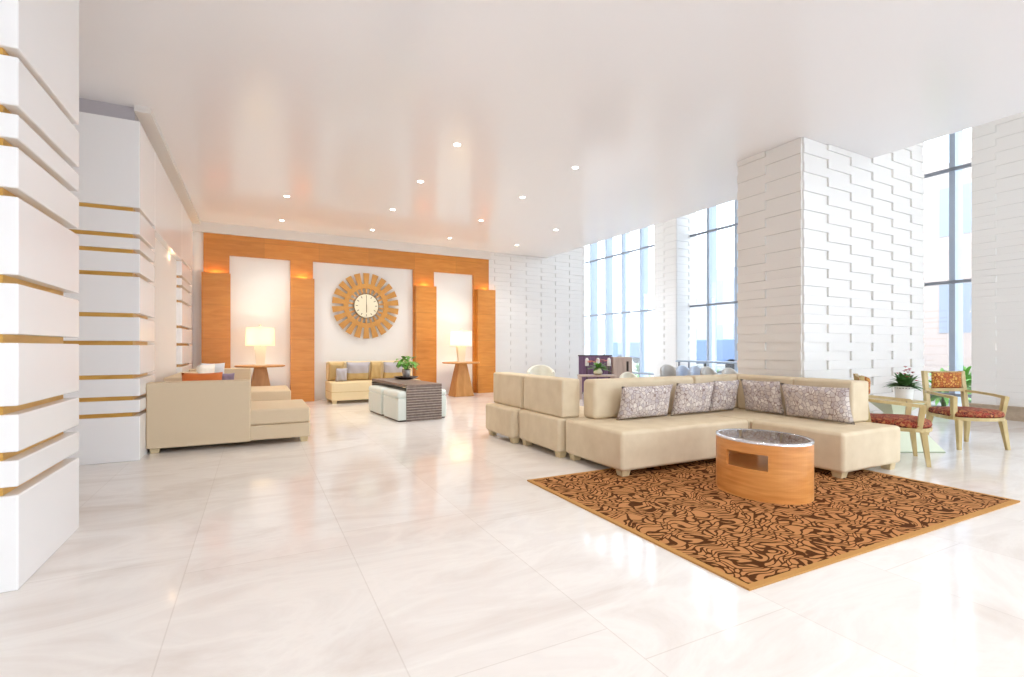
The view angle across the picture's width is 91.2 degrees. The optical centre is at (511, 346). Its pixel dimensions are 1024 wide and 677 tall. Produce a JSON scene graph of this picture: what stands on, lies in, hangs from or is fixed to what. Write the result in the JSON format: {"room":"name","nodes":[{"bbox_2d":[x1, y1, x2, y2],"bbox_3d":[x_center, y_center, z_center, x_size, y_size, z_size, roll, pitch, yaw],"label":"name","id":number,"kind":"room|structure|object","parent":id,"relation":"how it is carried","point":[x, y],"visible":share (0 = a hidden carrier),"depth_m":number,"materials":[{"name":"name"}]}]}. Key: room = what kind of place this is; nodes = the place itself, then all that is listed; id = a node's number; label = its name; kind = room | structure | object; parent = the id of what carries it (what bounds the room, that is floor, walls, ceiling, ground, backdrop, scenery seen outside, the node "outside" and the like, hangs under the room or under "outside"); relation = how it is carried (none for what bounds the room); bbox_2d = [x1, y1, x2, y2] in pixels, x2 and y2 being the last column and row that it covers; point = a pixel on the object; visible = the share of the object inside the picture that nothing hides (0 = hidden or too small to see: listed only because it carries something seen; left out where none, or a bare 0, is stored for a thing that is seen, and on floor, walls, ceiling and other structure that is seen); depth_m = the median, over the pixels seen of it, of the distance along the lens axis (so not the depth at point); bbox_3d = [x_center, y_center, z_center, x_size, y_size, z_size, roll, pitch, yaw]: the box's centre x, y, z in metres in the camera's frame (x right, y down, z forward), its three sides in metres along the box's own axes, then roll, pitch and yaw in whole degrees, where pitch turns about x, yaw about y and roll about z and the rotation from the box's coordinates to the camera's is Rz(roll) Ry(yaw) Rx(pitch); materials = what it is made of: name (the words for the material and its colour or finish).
{"room":"lobby","nodes":[
{"label":"lobby","id":0,"kind":"room"},
{"bbox_2d":[0,0,78,592],"bbox_3d":[-3.415,-0.725,2.859,1.220,4.050,1.040,0,0,-27],"label":"column","id":1,"kind":"structure","parent":0,"point":[39,39],"depth_m":2.90,"materials":[{"name":"white paint"}]},
{"bbox_2d":[147,238,176,381],"bbox_3d":[-5.878,-0.125,7.525,1.080,2.850,2.750,0,0,-27],"label":"wall","id":2,"kind":"structure","parent":0,"point":[165,285],"depth_m":7.81,"materials":[{"name":"white paint"}]},
{"bbox_2d":[63,98,154,464],"bbox_3d":[-5.004,-0.725,5.907,1.164,4.050,0.975,0,0,-27],"label":"column","id":3,"kind":"structure","parent":2,"relation":"attached to","point":[116,169],"depth_m":5.63,"materials":[{"name":"white paint"}]},
{"bbox_2d":[152,152,181,260],"bbox_3d":[-5.841,-2.067,7.546,1.164,1.035,2.695,0,0,-27],"label":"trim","id":4,"kind":"structure","parent":2,"relation":"attached to","point":[168,206],"depth_m":7.54,"materials":[{"name":"white paint"}]},
{"bbox_2d":[176,205,191,373],"bbox_3d":[-6.816,-0.642,9.454,1.164,3.885,1.580,0,0,-27],"label":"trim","id":5,"kind":"structure","parent":2,"relation":"attached to","point":[184,275],"depth_m":9.36,"materials":[{"name":"white paint"}]},
{"bbox_2d":[188,270,191,363],"bbox_3d":[-7.345,-0.725,10.430,1.110,4.050,0.640,0,0,-27],"label":"wall","id":6,"kind":"structure","parent":0,"point":[190,270],"depth_m":10.65,"materials":[{"name":"gold paint"}]},
{"bbox_2d":[134,105,200,223],"bbox_3d":[-5.556,-2.717,8.329,0.155,0.065,5.830,0,0,-27],"label":"trim","id":7,"kind":"structure","parent":6,"relation":"attached to","point":[145,115],"depth_m":7.06,"materials":[{"name":"white paint"}]},
{"bbox_2d":[192,232,584,399],"bbox_3d":[-2.470,-2.475,13.695,10.850,7.550,0.370,0,0,-29],"label":"wall","id":8,"kind":"structure","parent":0,"point":[260,287],"depth_m":13.36,"materials":[{"name":"white paint"}]},
{"bbox_2d":[201,272,230,367],"bbox_3d":[-6.531,-0.165,11.064,0.550,2.930,0.168,0,0,-29],"label":"wall box","id":9,"kind":"object","parent":8,"relation":"attached to","point":[215,287],"visible":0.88,"depth_m":10.99,"materials":[{"name":"orange wood"}]},
{"bbox_2d":[290,277,313,401],"bbox_3d":[-4.993,-0.165,11.929,0.520,2.930,0.168,0,0,-29],"label":"wall box","id":10,"kind":"object","parent":8,"relation":"attached to","point":[301,289],"visible":0.94,"depth_m":11.85,"materials":[{"name":"orange wood"}]},
{"bbox_2d":[192,222,490,259],"bbox_3d":[-3.905,-2.636,12.738,7.410,0.225,0.230,0,0,-29],"label":"trim","id":11,"kind":"structure","parent":8,"relation":"attached to","point":[206,227],"depth_m":12.32,"materials":[{"name":"white paint"}]},
{"bbox_2d":[203,232,488,392],"bbox_3d":[-3.777,-0.610,12.827,7.020,3.820,0.200,0,0,-29],"label":"wood frame","id":12,"kind":"object","parent":8,"relation":"attached to","point":[218,249],"visible":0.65,"depth_m":12.48,"materials":[{"name":"orange wood"}]},
{"bbox_2d":[332,273,398,338],"bbox_3d":[-3.699,-1.045,12.730,1.665,1.660,0.046,0,0,-29],"label":"clock","id":13,"kind":"object","parent":8,"relation":"attached to","point":[365,305],"visible":1,"depth_m":12.71,"materials":[{"name":"brown"}]},
{"bbox_2d":[414,285,436,382],"bbox_3d":[-2.322,-0.165,13.432,0.570,2.930,0.168,0,0,-29],"label":"wall box","id":14,"kind":"object","parent":8,"relation":"attached to","point":[425,297],"visible":0.91,"depth_m":13.35,"materials":[{"name":"orange wood"}]},
{"bbox_2d":[476,289,495,392],"bbox_3d":[-0.753,-0.165,14.315,0.550,2.930,0.168,0,0,-29],"label":"wall box","id":15,"kind":"object","parent":8,"relation":"attached to","point":[485,299],"visible":0.97,"depth_m":14.22,"materials":[{"name":"orange wood"}]},
{"bbox_2d":[0,392,1023,676],"bbox_3d":[-0.059,1.400,6.708,20.000,0.200,28.000,0,0,-27],"label":"floor","id":16,"kind":"structure","parent":0,"point":[372,544],"depth_m":2.78,"materials":[{"name":"tile"}]},
{"bbox_2d":[164,372,197,380],"bbox_3d":[-4.956,0.868,8.192,0.972,0.865,1.880,0,0,-27],"label":"module","id":17,"kind":"object","parent":16,"relation":"on","point":[176,377],"visible":0.11,"depth_m":7.23,"materials":[{"name":"fabric"}]},
{"bbox_2d":[146,379,309,452],"bbox_3d":[-3.868,0.868,7.003,1.855,0.865,1.208,0,0,-27],"label":"sofa","id":18,"kind":"object","parent":16,"relation":"on","point":[205,412],"visible":1,"depth_m":6.37,"materials":[{"name":"fabric"}]},
{"bbox_2d":[181,372,222,380],"bbox_3d":[-4.103,0.579,6.634,0.470,0.485,0.190,0,0,-27],"label":"lumbar pillow","id":19,"kind":"object","parent":18,"relation":"on","point":[185,376],"visible":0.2,"depth_m":6.61,"materials":[{"name":"orange fabric"}]},
{"bbox_2d":[251,399,309,424],"bbox_3d":[-3.871,0.928,7.011,1.854,0.207,1.190,0,0,-27],"label":"seat cushion","id":20,"kind":"object","parent":18,"relation":"on","point":[274,412],"depth_m":6.81,"materials":[{"name":"fabric"}]},
{"bbox_2d":[189,368,290,400],"bbox_3d":[-5.344,0.868,9.830,1.772,0.865,1.370,0,0,-27],"label":"module","id":21,"kind":"object","parent":16,"relation":"on","point":[258,393],"visible":0.34,"depth_m":9.73,"materials":[{"name":"fabric"}]},
{"bbox_2d":[196,364,214,372],"bbox_3d":[-5.630,0.566,9.171,0.199,0.512,0.460,0,0,1],"label":"throw pillow","id":22,"kind":"object","parent":21,"relation":"on","point":[210,368],"visible":0.27,"depth_m":9.08,"materials":[{"name":"white fabric"}]},
{"bbox_2d":[200,363,224,372],"bbox_3d":[-5.850,0.566,9.785,0.420,0.512,0.190,0,0,-31],"label":"throw pillow","id":23,"kind":"object","parent":21,"relation":"on","point":[219,367],"visible":0.15,"depth_m":9.77,"materials":[{"name":"white fabric"}]},
{"bbox_2d":[222,373,234,379],"bbox_3d":[-5.569,0.665,9.807,0.240,0.313,0.139,0,0,-33],"label":"throw pillow","id":24,"kind":"object","parent":21,"relation":"on","point":[230,376],"visible":0.38,"depth_m":9.77,"materials":[{"name":"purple fabric"}]},
{"bbox_2d":[251,385,290,400],"bbox_3d":[-5.339,0.928,9.822,1.770,0.207,1.350,0,0,-27],"label":"seat cushion","id":25,"kind":"object","parent":21,"relation":"on","point":[258,393],"depth_m":9.52,"materials":[{"name":"fabric"}]},
{"bbox_2d":[234,364,284,385],"bbox_3d":[-5.533,0.850,11.013,1.000,0.900,1.000,0,0,-29],"label":"side table","id":26,"kind":"object","parent":16,"relation":"on","point":[260,377],"visible":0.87,"depth_m":10.86,"materials":[{"name":"brown wood"}]},
{"bbox_2d":[245,324,274,364],"bbox_3d":[-5.533,-0.050,11.013,0.580,0.900,0.580,0,0,-29],"label":"table lamp","id":27,"kind":"object","parent":26,"relation":"on","point":[260,337],"visible":0.94,"depth_m":10.82,"materials":[{"name":"white fabric"}]},
{"bbox_2d":[325,360,417,403],"bbox_3d":[-3.388,0.825,12.261,2.128,0.950,0.884,0,0,-29],"label":"bench sofa","id":28,"kind":"object","parent":16,"relation":"on","point":[336,391],"visible":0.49,"depth_m":11.65,"materials":[{"name":"beige fabric"}]},
{"bbox_2d":[328,362,343,380],"bbox_3d":[-4.178,0.583,11.894,0.361,0.450,0.193,0,0,-29],"label":"pillow","id":29,"kind":"object","parent":28,"relation":"on","point":[332,366],"visible":0.7,"depth_m":11.81,"materials":[{"name":"beige fabric"}]},
{"bbox_2d":[335,368,346,381],"bbox_3d":[-4.003,0.651,11.753,0.260,0.313,0.176,0,0,-32],"label":"pillow","id":30,"kind":"object","parent":28,"relation":"on","point":[341,374],"visible":1,"depth_m":11.69,"materials":[{"name":"grey fabric"}]},
{"bbox_2d":[346,362,369,379],"bbox_3d":[-3.723,0.583,12.104,0.560,0.450,0.202,0,0,-29],"label":"pillow","id":31,"kind":"object","parent":28,"relation":"on","point":[355,370],"visible":0.98,"depth_m":12.04,"materials":[{"name":"grey fabric"}]},
{"bbox_2d":[370,362,381,379],"bbox_3d":[-3.349,0.583,12.317,0.281,0.450,0.193,0,0,-29],"label":"pillow","id":32,"kind":"object","parent":28,"relation":"on","point":[375,369],"visible":0.95,"depth_m":12.26,"materials":[{"name":"beige fabric"}]},
{"bbox_2d":[383,362,402,377],"bbox_3d":[-2.958,0.588,12.496,0.520,0.440,0.200,0,0,-29],"label":"pillow","id":33,"kind":"object","parent":28,"relation":"on","point":[390,370],"visible":0.73,"depth_m":12.40,"materials":[{"name":"grey fabric"}]},
{"bbox_2d":[369,385,402,415],"bbox_3d":[-2.491,1.038,9.914,0.480,0.525,0.830,0,0,-32],"label":"ottoman","id":34,"kind":"object","parent":16,"relation":"on","point":[376,394],"visible":0.59,"depth_m":9.72,"materials":[{"name":"white fabric"}]},
{"bbox_2d":[383,388,405,421],"bbox_3d":[-1.987,1.038,9.109,0.480,0.525,0.830,0,0,-32],"label":"ottoman","id":35,"kind":"object","parent":16,"relation":"on","point":[394,399],"visible":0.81,"depth_m":8.80,"materials":[{"name":"white fabric"}]},
{"bbox_2d":[372,378,441,421],"bbox_3d":[-2.094,0.980,9.738,0.656,0.640,2.080,0,0,-32],"label":"table","id":36,"kind":"object","parent":16,"relation":"on","point":[423,398],"visible":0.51,"depth_m":8.89,"materials":[{"name":"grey wood"}]},
{"bbox_2d":[394,376,418,378],"bbox_3d":[-2.183,0.634,10.339,0.510,0.050,0.510,0,0,-27],"label":"serving tray","id":37,"kind":"object","parent":36,"relation":"on","point":[396,377],"visible":0.95,"depth_m":10.16,"materials":[{"name":"black"}]},
{"bbox_2d":[394,356,419,376],"bbox_3d":[-2.163,0.410,10.356,0.534,0.452,0.666,0,0,-27],"label":"potted plant","id":38,"kind":"object","parent":37,"relation":"on","point":[406,371],"visible":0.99,"depth_m":10.27,"materials":[{"name":"green plant"}]},
{"bbox_2d":[442,389,445,417],"bbox_3d":[-1.613,1.038,9.426,0.480,0.525,0.830,0,0,-32],"label":"ottoman","id":39,"kind":"object","parent":16,"relation":"on","point":[443,390],"visible":0.23,"depth_m":9.18,"materials":[{"name":"white fabric"}]},
{"bbox_2d":[442,361,479,396],"bbox_3d":[-1.358,0.850,13.362,1.000,0.900,1.000,0,0,-29],"label":"side table","id":40,"kind":"object","parent":16,"relation":"on","point":[461,386],"visible":0.97,"depth_m":13.20,"materials":[{"name":"brown wood"}]},
{"bbox_2d":[450,328,471,361],"bbox_3d":[-1.358,-0.050,13.362,0.580,0.900,0.580,0,0,-29],"label":"table lamp","id":41,"kind":"object","parent":40,"relation":"on","point":[460,339],"visible":0.99,"depth_m":13.17,"materials":[{"name":"white fabric"}]},
{"bbox_2d":[486,372,532,442],"bbox_3d":[0.249,0.840,7.326,1.030,0.920,0.900,0,0,-27],"label":"module","id":42,"kind":"object","parent":16,"relation":"on","point":[502,416],"visible":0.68,"depth_m":7.00,"materials":[{"name":"beige fabric"}]},
{"bbox_2d":[527,365,554,376],"bbox_3d":[0.670,0.860,11.645,0.660,0.880,0.570,0,0,0],"label":"tub chair","id":43,"kind":"object","parent":16,"relation":"on","point":[544,370],"visible":0.25,"depth_m":11.79,"materials":[{"name":"beige fabric"}]},
{"bbox_2d":[519,375,587,457],"bbox_3d":[0.768,0.840,6.485,1.030,0.920,0.990,0,0,-27],"label":"module","id":44,"kind":"object","parent":16,"relation":"on","point":[549,401],"visible":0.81,"depth_m":6.07,"materials":[{"name":"beige fabric"}]},
{"bbox_2d":[585,358,588,378],"bbox_3d":[2.058,0.800,13.750,0.200,1.000,0.200,0,0,-27],"label":"candle","id":45,"kind":"object","parent":16,"relation":"on","point":[586,359],"visible":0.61,"depth_m":13.72,"materials":[{"name":"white wax"}]},
{"bbox_2d":[578,355,611,391],"bbox_3d":[2.352,0.765,14.200,0.960,1.070,0.300,0,0,0],"label":"display screen","id":46,"kind":"object","parent":16,"relation":"on","point":[582,368],"visible":0.37,"depth_m":14.18,"materials":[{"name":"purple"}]},
{"bbox_2d":[577,374,615,398],"bbox_3d":[2.123,1.000,12.600,0.920,0.600,0.400,0,0,0],"label":"console table","id":47,"kind":"object","parent":16,"relation":"on","point":[580,376],"visible":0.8,"depth_m":12.42,"materials":[{"name":"white wood"}]},
{"bbox_2d":[588,359,610,374],"bbox_3d":[2.155,0.498,12.629,0.602,0.402,0.604,0,0,-27],"label":"flower arrangement","id":48,"kind":"object","parent":47,"relation":"on","point":[597,371],"visible":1,"depth_m":12.54,"materials":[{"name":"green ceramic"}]},
{"bbox_2d":[607,358,610,377],"bbox_3d":[2.662,0.800,13.750,0.200,1.000,0.200,0,0,-27],"label":"candle","id":49,"kind":"object","parent":16,"relation":"on","point":[608,359],"visible":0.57,"depth_m":13.72,"materials":[{"name":"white wax"}]},
{"bbox_2d":[611,357,631,377],"bbox_3d":[3.089,0.790,14.188,0.540,1.020,0.425,0,0,0],"label":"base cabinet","id":50,"kind":"object","parent":16,"relation":"on","point":[619,365],"visible":0.46,"depth_m":13.98,"materials":[{"name":"beige wood"}]},
{"bbox_2d":[619,372,636,377],"bbox_3d":[2.950,0.970,12.640,0.500,0.660,0.420,0,0,0],"label":"tub chair","id":51,"kind":"object","parent":16,"relation":"on","point":[625,374],"visible":0.16,"depth_m":12.74,"materials":[{"name":"beige fabric"}]},
{"bbox_2d":[566,376,747,476],"bbox_3d":[1.665,0.840,5.792,1.855,0.920,1.040,0,0,-27],"label":"module","id":52,"kind":"object","parent":16,"relation":"on","point":[626,445],"visible":0.77,"depth_m":5.41,"materials":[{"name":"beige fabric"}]},
{"bbox_2d":[616,384,672,419],"bbox_3d":[1.558,0.638,5.851,0.780,0.388,0.210,0,0,-27],"label":"throw pillow","id":53,"kind":"object","parent":52,"relation":"on","point":[644,401],"visible":1,"depth_m":5.75,"materials":[{"name":"grey fabric"}]},
{"bbox_2d":[670,382,713,415],"bbox_3d":[2.231,0.633,6.183,0.640,0.398,0.203,0,0,-27],"label":"throw pillow","id":54,"kind":"object","parent":52,"relation":"on","point":[695,397],"visible":1,"depth_m":6.09,"materials":[{"name":"grey fabric"}]},
{"bbox_2d":[660,364,675,376],"bbox_3d":[4.450,0.900,14.240,0.500,0.800,0.420,0,0,0],"label":"lounge chair","id":55,"kind":"object","parent":16,"relation":"on","point":[665,370],"visible":0.23,"depth_m":14.32,"materials":[{"name":"grey fabric"}]},
{"bbox_2d":[654,212,696,376],"bbox_3d":[5.425,-2.475,16.685,0.895,7.550,1.021,0,0,-27],"label":"pier","id":56,"kind":"object","parent":16,"relation":"on","point":[675,252],"visible":0.69,"depth_m":16.32,"materials":[{"name":"white paint"}]},
{"bbox_2d":[585,227,653,376],"bbox_3d":[3.891,-2.475,20.405,0.380,7.550,7.000,0,0,-27],"label":"window","id":57,"kind":"structure","parent":56,"relation":"attached to","point":[643,310],"depth_m":19.41,"materials":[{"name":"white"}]},
{"bbox_2d":[690,130,971,405],"bbox_3d":[7.632,-2.475,13.086,0.380,7.550,7.440,0,0,-27],"label":"window","id":58,"kind":"structure","parent":56,"relation":"attached to","point":[956,166],"depth_m":10.28,"materials":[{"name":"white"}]},
{"bbox_2d":[676,365,688,375],"bbox_3d":[4.669,0.900,13.620,0.420,0.800,0.380,0,0,0],"label":"lounge chair","id":59,"kind":"object","parent":16,"relation":"on","point":[681,370],"visible":0.2,"depth_m":13.69,"materials":[{"name":"blue fabric"}]},
{"bbox_2d":[689,366,700,374],"bbox_3d":[4.887,0.900,13.220,0.420,0.800,0.380,0,0,0],"label":"lounge chair","id":60,"kind":"object","parent":16,"relation":"on","point":[694,370],"visible":0.17,"depth_m":13.30,"materials":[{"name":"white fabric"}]},
{"bbox_2d":[675,360,736,368],"bbox_3d":[5.687,0.850,13.900,0.500,0.900,2.600,0,0,-27],"label":"bar table","id":61,"kind":"object","parent":16,"relation":"on","point":[678,361],"visible":0.37,"depth_m":14.04,"materials":[{"name":"blue"}]},
{"bbox_2d":[700,366,716,374],"bbox_3d":[5.033,0.900,12.820,0.420,0.800,0.380,0,0,0],"label":"lounge chair","id":62,"kind":"object","parent":16,"relation":"on","point":[706,370],"visible":0.27,"depth_m":12.89,"materials":[{"name":"grey fabric"}]},
{"bbox_2d":[722,368,737,373],"bbox_3d":[5.245,0.900,12.020,0.420,0.800,0.380,0,0,0],"label":"lounge chair","id":63,"kind":"object","parent":16,"relation":"on","point":[725,370],"visible":0.2,"depth_m":12.11,"materials":[{"name":"grey fabric"}]},
{"bbox_2d":[686,374,804,428],"bbox_3d":[2.975,0.840,6.464,1.080,0.920,1.035,0,0,-27],"label":"module","id":64,"kind":"object","parent":16,"relation":"on","point":[739,411],"visible":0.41,"depth_m":6.48,"materials":[{"name":"beige fabric"}]},
{"bbox_2d":[708,380,738,411],"bbox_3d":[2.728,0.628,6.458,0.461,0.408,0.179,0,0,-25],"label":"throw pillow","id":65,"kind":"object","parent":64,"relation":"on","point":[724,393],"visible":0.91,"depth_m":6.39,"materials":[{"name":"grey fabric"}]},
{"bbox_2d":[741,379,784,414],"bbox_3d":[3.151,0.623,6.313,0.180,0.417,0.540,0,0,-29],"label":"throw pillow","id":66,"kind":"object","parent":64,"relation":"on","point":[764,396],"visible":1,"depth_m":6.24,"materials":[{"name":"grey fabric"}]},
{"bbox_2d":[527,458,1019,590],"bbox_3d":[2.201,1.294,4.527,3.360,0.012,2.460,0,0,-27],"label":"area rug","id":67,"kind":"object","parent":16,"relation":"on","point":[680,509],"visible":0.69,"depth_m":3.90,"materials":[{"name":"brown carpet"}]},
{"bbox_2d":[716,428,814,504],"bbox_3d":[2.244,1.041,4.487,0.694,0.493,0.834,0,0,-27],"label":"coffee table","id":68,"kind":"object","parent":67,"relation":"on","point":[767,466],"visible":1,"depth_m":4.19,"materials":[{"name":"brown wood"}]},
{"bbox_2d":[729,454,767,470],"bbox_3d":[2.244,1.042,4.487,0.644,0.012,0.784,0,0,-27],"label":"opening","id":69,"kind":"object","parent":68,"relation":"attached to","point":[737,462],"depth_m":4.49,"materials":[{"name":"brown wood"}]},
{"bbox_2d":[751,378,899,478],"bbox_3d":[3.456,0.840,5.545,1.100,0.920,1.030,0,0,-27],"label":"module","id":70,"kind":"object","parent":16,"relation":"on","point":[840,448],"visible":0.55,"depth_m":5.17,"materials":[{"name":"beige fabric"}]},
{"bbox_2d":[780,383,854,424],"bbox_3d":[3.448,0.633,5.693,0.194,0.398,0.800,0,0,-26],"label":"throw pillow","id":71,"kind":"object","parent":70,"relation":"on","point":[824,403],"visible":1,"depth_m":5.60,"materials":[{"name":"grey fabric"}]},
{"bbox_2d":[853,374,932,466],"bbox_3d":[4.424,0.815,5.825,0.706,0.970,0.729,0,0,28],"label":"armchair","id":72,"kind":"object","parent":16,"relation":"on","point":[907,422],"visible":0.57,"depth_m":5.58,"materials":[{"name":"brown wood"}]},
{"bbox_2d":[858,375,870,394],"bbox_3d":[4.185,0.455,5.954,0.107,0.220,0.418,0,0,28],"label":"cushion","id":73,"kind":"object","parent":72,"relation":"on","point":[867,379],"depth_m":5.78,"materials":[{"name":"orange fabric"}]},
{"bbox_2d":[870,413,932,428],"bbox_3d":[4.463,0.845,5.805,0.620,0.090,0.682,0,0,28],"label":"seat cushion","id":74,"kind":"object","parent":72,"relation":"on","point":[903,421],"depth_m":5.58,"materials":[{"name":"red fabric"}]},
{"bbox_2d":[870,398,945,452],"bbox_3d":[4.970,0.990,6.500,0.704,0.620,0.704,0,0,0],"label":"pedestal table","id":75,"kind":"object","parent":16,"relation":"on","point":[905,441],"visible":0.33,"depth_m":6.25,"materials":[{"name":"paint"}]},
{"bbox_2d":[884,366,924,399],"bbox_3d":[5.025,0.463,6.416,0.446,0.432,0.492,0,0,27],"label":"flowering plant","id":76,"kind":"object","parent":75,"relation":"on","point":[905,389],"visible":0.98,"depth_m":6.36,"materials":[{"name":"green plant"}]},
{"bbox_2d":[921,371,1010,449],"bbox_3d":[5.958,0.815,6.599,0.729,0.970,0.706,0,0,0],"label":"armchair","id":77,"kind":"object","parent":16,"relation":"on","point":[963,415],"visible":0.98,"depth_m":6.59,"materials":[{"name":"brown wood"}]},
{"bbox_2d":[931,372,961,387],"bbox_3d":[5.957,0.455,6.870,0.418,0.220,0.107,0,0,0],"label":"cushion","id":78,"kind":"object","parent":77,"relation":"on","point":[938,379],"depth_m":6.83,"materials":[{"name":"orange fabric"}]},
{"bbox_2d":[928,406,1004,417],"bbox_3d":[5.958,0.845,6.555,0.682,0.090,0.620,0,0,0],"label":"seat cushion","id":79,"kind":"object","parent":77,"relation":"on","point":[938,411],"depth_m":6.38,"materials":[{"name":"red fabric"}]},
{"bbox_2d":[79,0,1023,257],"bbox_3d":[-2.289,-2.975,5.568,14.990,0.450,28.000,0,0,-27],"label":"ceiling","id":80,"kind":"structure","parent":0,"point":[338,108],"depth_m":5.54,"materials":[{"name":"white paint"}]},
{"bbox_2d":[737,137,923,415],"bbox_3d":[4.935,-2.475,7.682,3.080,7.550,1.010,0,0,-27],"label":"wall pillar","id":81,"kind":"structure","parent":0,"point":[830,281],"depth_m":7.07,"materials":[{"name":"white tile"}]},
{"bbox_2d":[971,112,1023,406],"bbox_3d":[9.924,-2.475,7.912,0.925,7.550,3.860,0,0,-27],"label":"wall","id":82,"kind":"structure","parent":0,"point":[997,148],"depth_m":9.09,"materials":[{"name":"white tile"}]},
{"bbox_2d":[969,403,1023,421],"bbox_3d":[9.477,1.175,7.684,0.110,0.250,3.860,0,0,-27],"label":"baseboard","id":83,"kind":"structure","parent":82,"relation":"attached to","point":[1014,413],"depth_m":8.87,"materials":[{"name":"brown stone"}]},
{"label":"outside","id":84,"kind":"structure","parent":0,"visible":0},
{"bbox_2d":[632,359,970,406],"bbox_3d":[30.085,1.550,32.218,57.100,0.200,90.000,0,0,-27],"label":"ground","id":85,"kind":"structure","parent":84,"point":[650,362],"depth_m":33.79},
{"bbox_2d":[584,316,653,359],"bbox_3d":[15.091,-1.050,62.738,4.030,5.000,18.000,0,0,-27],"label":"building","id":86,"kind":"structure","parent":85,"relation":"on","point":[634,321],"depth_m":62.08,"materials":[{"name":"grey"}]},
{"bbox_2d":[603,342,638,362],"bbox_3d":[10.103,0.500,46.160,2.000,1.900,3.216,0,0,-27],"label":"van","id":87,"kind":"object","parent":85,"relation":"on","point":[634,346],"visible":0.33,"depth_m":44.94,"materials":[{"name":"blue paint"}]},
{"bbox_2d":[632,363,653,376],"bbox_3d":[5.662,1.024,22.254,1.540,0.913,1.714,0,0,-27],"label":"shrub","id":88,"kind":"object","parent":85,"relation":"on","point":[637,365],"visible":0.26,"depth_m":22.05,"materials":[{"name":"green plant"}]},
{"bbox_2d":[696,267,733,365],"bbox_3d":[18.205,-2.300,39.062,4.030,7.500,15.000,0,0,-27],"label":"building","id":89,"kind":"structure","parent":85,"relation":"on","point":[725,276],"depth_m":38.72,"materials":[{"name":"grey"}]},
{"bbox_2d":[696,339,733,368],"bbox_3d":[12.180,0.500,28.908,2.000,1.900,4.600,0,0,-27],"label":"truck","id":90,"kind":"object","parent":85,"relation":"on","point":[725,347],"visible":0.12,"depth_m":27.86,"materials":[{"name":"blue glass"}]},
{"bbox_2d":[923,157,971,378],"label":"window","id":91,"kind":"structure","parent":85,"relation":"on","point":[936,188],"depth_m":22.16,"materials":[{"name":"beige"}]},
{"bbox_2d":[923,368,971,405],"bbox_3d":[10.217,1.010,12.065,1.759,1.020,1.811,0,0,-27],"label":"shrub","id":92,"kind":"object","parent":85,"relation":"on","point":[944,401],"visible":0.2,"depth_m":11.86,"materials":[{"name":"green plant"}]},
{"bbox_2d":[928,366,971,398],"bbox_3d":[12.092,0.928,13.373,2.100,1.113,2.106,0,0,20],"label":"shrub","id":93,"kind":"object","parent":85,"relation":"on","point":[968,382],"visible":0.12,"depth_m":13.19,"materials":[{"name":"green plant"}]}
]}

